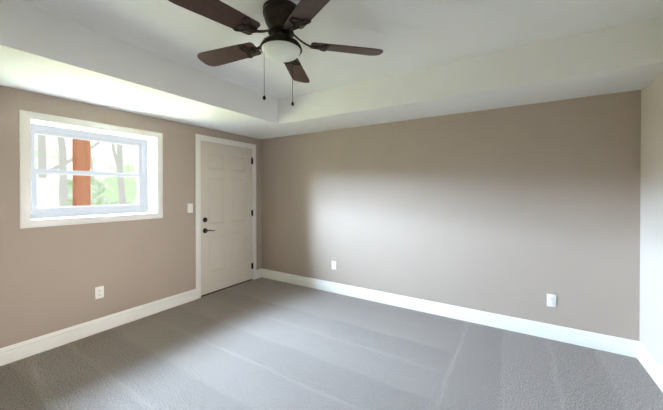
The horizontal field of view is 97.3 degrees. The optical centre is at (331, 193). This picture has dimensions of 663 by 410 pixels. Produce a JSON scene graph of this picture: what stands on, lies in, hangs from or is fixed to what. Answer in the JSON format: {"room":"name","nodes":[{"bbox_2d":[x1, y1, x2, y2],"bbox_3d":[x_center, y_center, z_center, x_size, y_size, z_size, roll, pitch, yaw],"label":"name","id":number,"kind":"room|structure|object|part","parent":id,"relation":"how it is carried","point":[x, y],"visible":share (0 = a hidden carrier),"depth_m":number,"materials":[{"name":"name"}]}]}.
{"room":"empty bedroom","nodes":[
{"label":"empty bedroom","id":0,"kind":"room"},
{"bbox_2d":[0,85,261,347],"bbox_3d":[-2.333,0.042,3.000,0.280,2.620,4.430,0,0,32],"label":"wall","id":1,"kind":"structure","parent":0,"point":[52,278],"depth_m":2.80,"materials":[{"name":"paint"}]},
{"bbox_2d":[19,110,162,228],"bbox_3d":[-2.358,-0.199,2.938,0.292,0.972,1.145,0,0,32],"label":"window unit","id":2,"kind":"structure","parent":1,"relation":"in","point":[149,156],"depth_m":2.88,"materials":[{"name":"paint"}]},
{"bbox_3d":[-2.453,-0.200,2.998,0.034,0.742,0.915,0,0,32],"label":"glass","id":3,"kind":"part","parent":2,"relation":"part of","materials":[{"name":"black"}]},
{"bbox_3d":[-2.466,-0.380,3.004,0.025,0.400,0.934,0,0,32],"label":"sash","id":4,"kind":"part","parent":2,"relation":"part of","materials":[{"name":"white plastic"}]},
{"bbox_3d":[-2.440,-0.026,2.991,0.028,0.413,0.934,0,0,32],"label":"sash","id":5,"kind":"part","parent":2,"relation":"part of","materials":[{"name":"white plastic"}]},
{"bbox_3d":[-2.453,-0.200,2.997,0.070,0.876,1.049,0,0,32],"label":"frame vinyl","id":6,"kind":"part","parent":2,"relation":"part of","materials":[{"name":"white plastic"}]},
{"bbox_2d":[0,289,196,365],"bbox_3d":[-2.466,1.288,2.511,0.019,0.134,2.825,0,0,32],"label":"baseboard","id":7,"kind":"structure","parent":1,"relation":"attached to","point":[8,354],"depth_m":2.75,"materials":[{"name":"paint"}]},
{"bbox_2d":[95,286,103,298],"bbox_3d":[-2.263,0.968,2.846,0.009,0.115,0.070,0,0,32],"label":"outlet","id":8,"kind":"object","parent":1,"relation":"attached to","point":[99,292],"visible":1,"depth_m":2.84,"materials":[{"name":"white plastic"}]},
{"bbox_2d":[187,203,192,212],"bbox_3d":[-1.763,0.186,3.642,0.010,0.115,0.070,0,0,32],"label":"switch plate","id":9,"kind":"object","parent":1,"relation":"attached to","point":[190,208],"visible":1,"depth_m":3.64,"materials":[{"name":"white plastic"}]},
{"bbox_2d":[195,134,255,298],"bbox_3d":[-1.569,0.293,4.214,0.297,2.103,1.026,0,0,32],"label":"door frame","id":10,"kind":"structure","parent":1,"relation":"attached to","point":[198,138],"depth_m":3.75,"materials":[{"name":"paint"}]},
{"bbox_2d":[201,279,252,296],"bbox_3d":[-1.575,1.332,4.224,0.273,0.026,0.886,0,0,32],"label":"threshold","id":11,"kind":"object","parent":10,"relation":"in","point":[225,288],"visible":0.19,"depth_m":4.09,"materials":[{"name":"black"}]},
{"bbox_2d":[201,141,252,295],"bbox_3d":[-1.458,0.321,4.158,0.081,2.012,0.902,0,0,32],"label":"door","id":12,"kind":"structure","parent":1,"relation":"in","point":[226,209],"depth_m":4.10,"materials":[{"name":"paint"}]},
{"bbox_3d":[-1.218,0.314,4.503,0.038,1.727,0.062,0,0,32],"label":"door hinges","id":13,"kind":"part","parent":12,"relation":"part of","materials":[{"name":"black metal"}]},
{"bbox_2d":[0,277,662,409],"bbox_3d":[-0.348,1.409,1.849,4.356,0.100,4.040,0,0,32],"label":"floor","id":14,"kind":"structure","parent":0,"point":[261,343],"depth_m":2.30,"materials":[{"name":"carpet"}]},
{"bbox_2d":[0,0,662,138],"bbox_3d":[-0.348,-0.994,1.835,4.316,0.294,4.000,0,0,32],"label":"ceiling","id":15,"kind":"structure","parent":0,"point":[42,51],"depth_m":2.39,"materials":[{"name":"paint"}]},
{"bbox_2d":[20,0,662,99],"bbox_3d":[-0.404,-1.201,1.867,4.746,0.120,4.300,0,0,32],"label":"ceiling","id":16,"kind":"structure","parent":0,"point":[405,36],"depth_m":2.03,"materials":[{"name":"paint"}]},
{"bbox_2d":[168,0,382,105],"bbox_3d":[-0.350,-0.849,1.807,1.263,0.582,1.267,0,0,32],"label":"fan","id":17,"kind":"object","parent":16,"relation":"hanging from","point":[284,19],"visible":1,"depth_m":1.73,"materials":[{"name":"brown wood"}]},
{"label":"blade","id":18,"kind":"part","parent":17,"relation":"part of","materials":[{"name":"brown wood"}]},
{"label":"blade","id":19,"kind":"part","parent":17,"relation":"part of","materials":[{"name":"brown wood"}]},
{"bbox_3d":[-0.313,-0.862,1.813,0.238,0.058,0.238,0,0,32],"label":"light glass","id":20,"kind":"part","parent":17,"relation":"part of","materials":[{"name":"white glass"}]},
{"bbox_3d":[-0.271,-0.941,2.235,0.150,0.006,0.480,11,1,5],"label":"blade","id":21,"kind":"part","parent":17,"relation":"part of","materials":[{"name":"brown wood"}]},
{"bbox_3d":[-0.098,-0.936,1.446,0.150,0.006,0.480,-13,7,-30],"label":"blade","id":22,"kind":"part","parent":17,"relation":"part of","materials":[{"name":"brown wood"}]},
{"bbox_3d":[0.102,-0.939,1.904,0.480,0.006,0.150,0,11,-12],"label":"blade","id":23,"kind":"part","parent":17,"relation":"part of","materials":[{"name":"brown wood"}]},
{"bbox_2d":[261,90,640,340],"bbox_3d":[0.812,0.039,3.563,4.466,2.620,0.150,0,0,32],"label":"wall","id":24,"kind":"structure","parent":0,"point":[521,211],"depth_m":3.02,"materials":[{"name":"paint"}]},
{"bbox_2d":[332,261,335,269],"bbox_3d":[0.033,0.978,3.960,0.070,0.115,0.009,0,0,32],"label":"outlet","id":25,"kind":"object","parent":24,"relation":"attached to","point":[334,265],"visible":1,"depth_m":3.95,"materials":[{"name":"white plastic"}]},
{"bbox_2d":[256,268,635,357],"bbox_3d":[0.698,1.282,3.529,4.316,0.134,0.040,0,0,32],"label":"baseboard","id":26,"kind":"structure","parent":24,"relation":"attached to","point":[593,340],"depth_m":3.03,"materials":[{"name":"paint"}]},
{"bbox_2d":[547,294,555,306],"bbox_3d":[2.043,0.996,2.708,0.070,0.115,0.009,0,0,32],"label":"outlet","id":27,"kind":"object","parent":24,"relation":"attached to","point":[551,300],"visible":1,"depth_m":2.71,"materials":[{"name":"white plastic"}]},
{"bbox_2d":[639,73,662,368],"bbox_3d":[1.507,0.057,0.597,0.150,2.620,4.150,0,0,32],"label":"wall","id":28,"kind":"structure","parent":0,"point":[651,266],"depth_m":2.19,"materials":[{"name":"paint"}]},
{"bbox_2d":[636,341,662,391],"bbox_3d":[1.472,1.300,0.709,0.019,0.134,3.930,0,0,32],"label":"baseboard","id":29,"kind":"structure","parent":28,"relation":"attached to","point":[645,358],"depth_m":2.18,"materials":[{"name":"paint"}]},
{"label":"outside","id":30,"kind":"structure","parent":0,"visible":0},
{"bbox_2d":[35,134,137,203],"bbox_3d":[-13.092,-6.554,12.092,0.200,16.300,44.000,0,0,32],"label":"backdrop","id":31,"kind":"structure","parent":30,"point":[51,149],"depth_m":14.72,"materials":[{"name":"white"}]},
{"bbox_3d":[-18.219,1.651,15.336,39.719,0.150,60.000,0,0,32],"label":"ground","id":32,"kind":"structure","parent":30,"visible":0},
{"bbox_2d":[57,137,67,206],"bbox_3d":[-6.449,-5.329,6.581,8.644,14.321,6.776,0,0,32],"label":"tree","id":33,"kind":"object","parent":32,"relation":"on","point":[62,183],"depth_m":5.96,"materials":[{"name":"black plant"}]},
{"bbox_2d":[51,143,94,206],"bbox_3d":[-9.318,-3.893,10.625,4.452,11.419,6.532,0,0,32],"label":"tree","id":34,"kind":"object","parent":32,"relation":"on","point":[91,165],"depth_m":10.77,"materials":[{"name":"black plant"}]},
{"bbox_2d":[72,139,90,205],"bbox_3d":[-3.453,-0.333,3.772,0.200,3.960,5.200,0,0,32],"label":"post","id":35,"kind":"object","parent":32,"relation":"on","point":[80,190],"depth_m":3.87,"materials":[{"name":"brown wood"}]},
{"bbox_2d":[37,143,125,204],"bbox_3d":[-6.487,-4.235,9.312,7.386,12.135,7.068,0,0,32],"label":"tree","id":36,"kind":"object","parent":32,"relation":"on","point":[41,189],"depth_m":6.97,"materials":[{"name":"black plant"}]},
{"bbox_2d":[38,134,131,206],"bbox_3d":[-8.314,-3.694,8.211,4.282,11.079,7.548,0,0,32],"label":"tree","id":37,"kind":"object","parent":32,"relation":"on","point":[42,164],"depth_m":8.46,"materials":[{"name":"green plant"}]}
]}

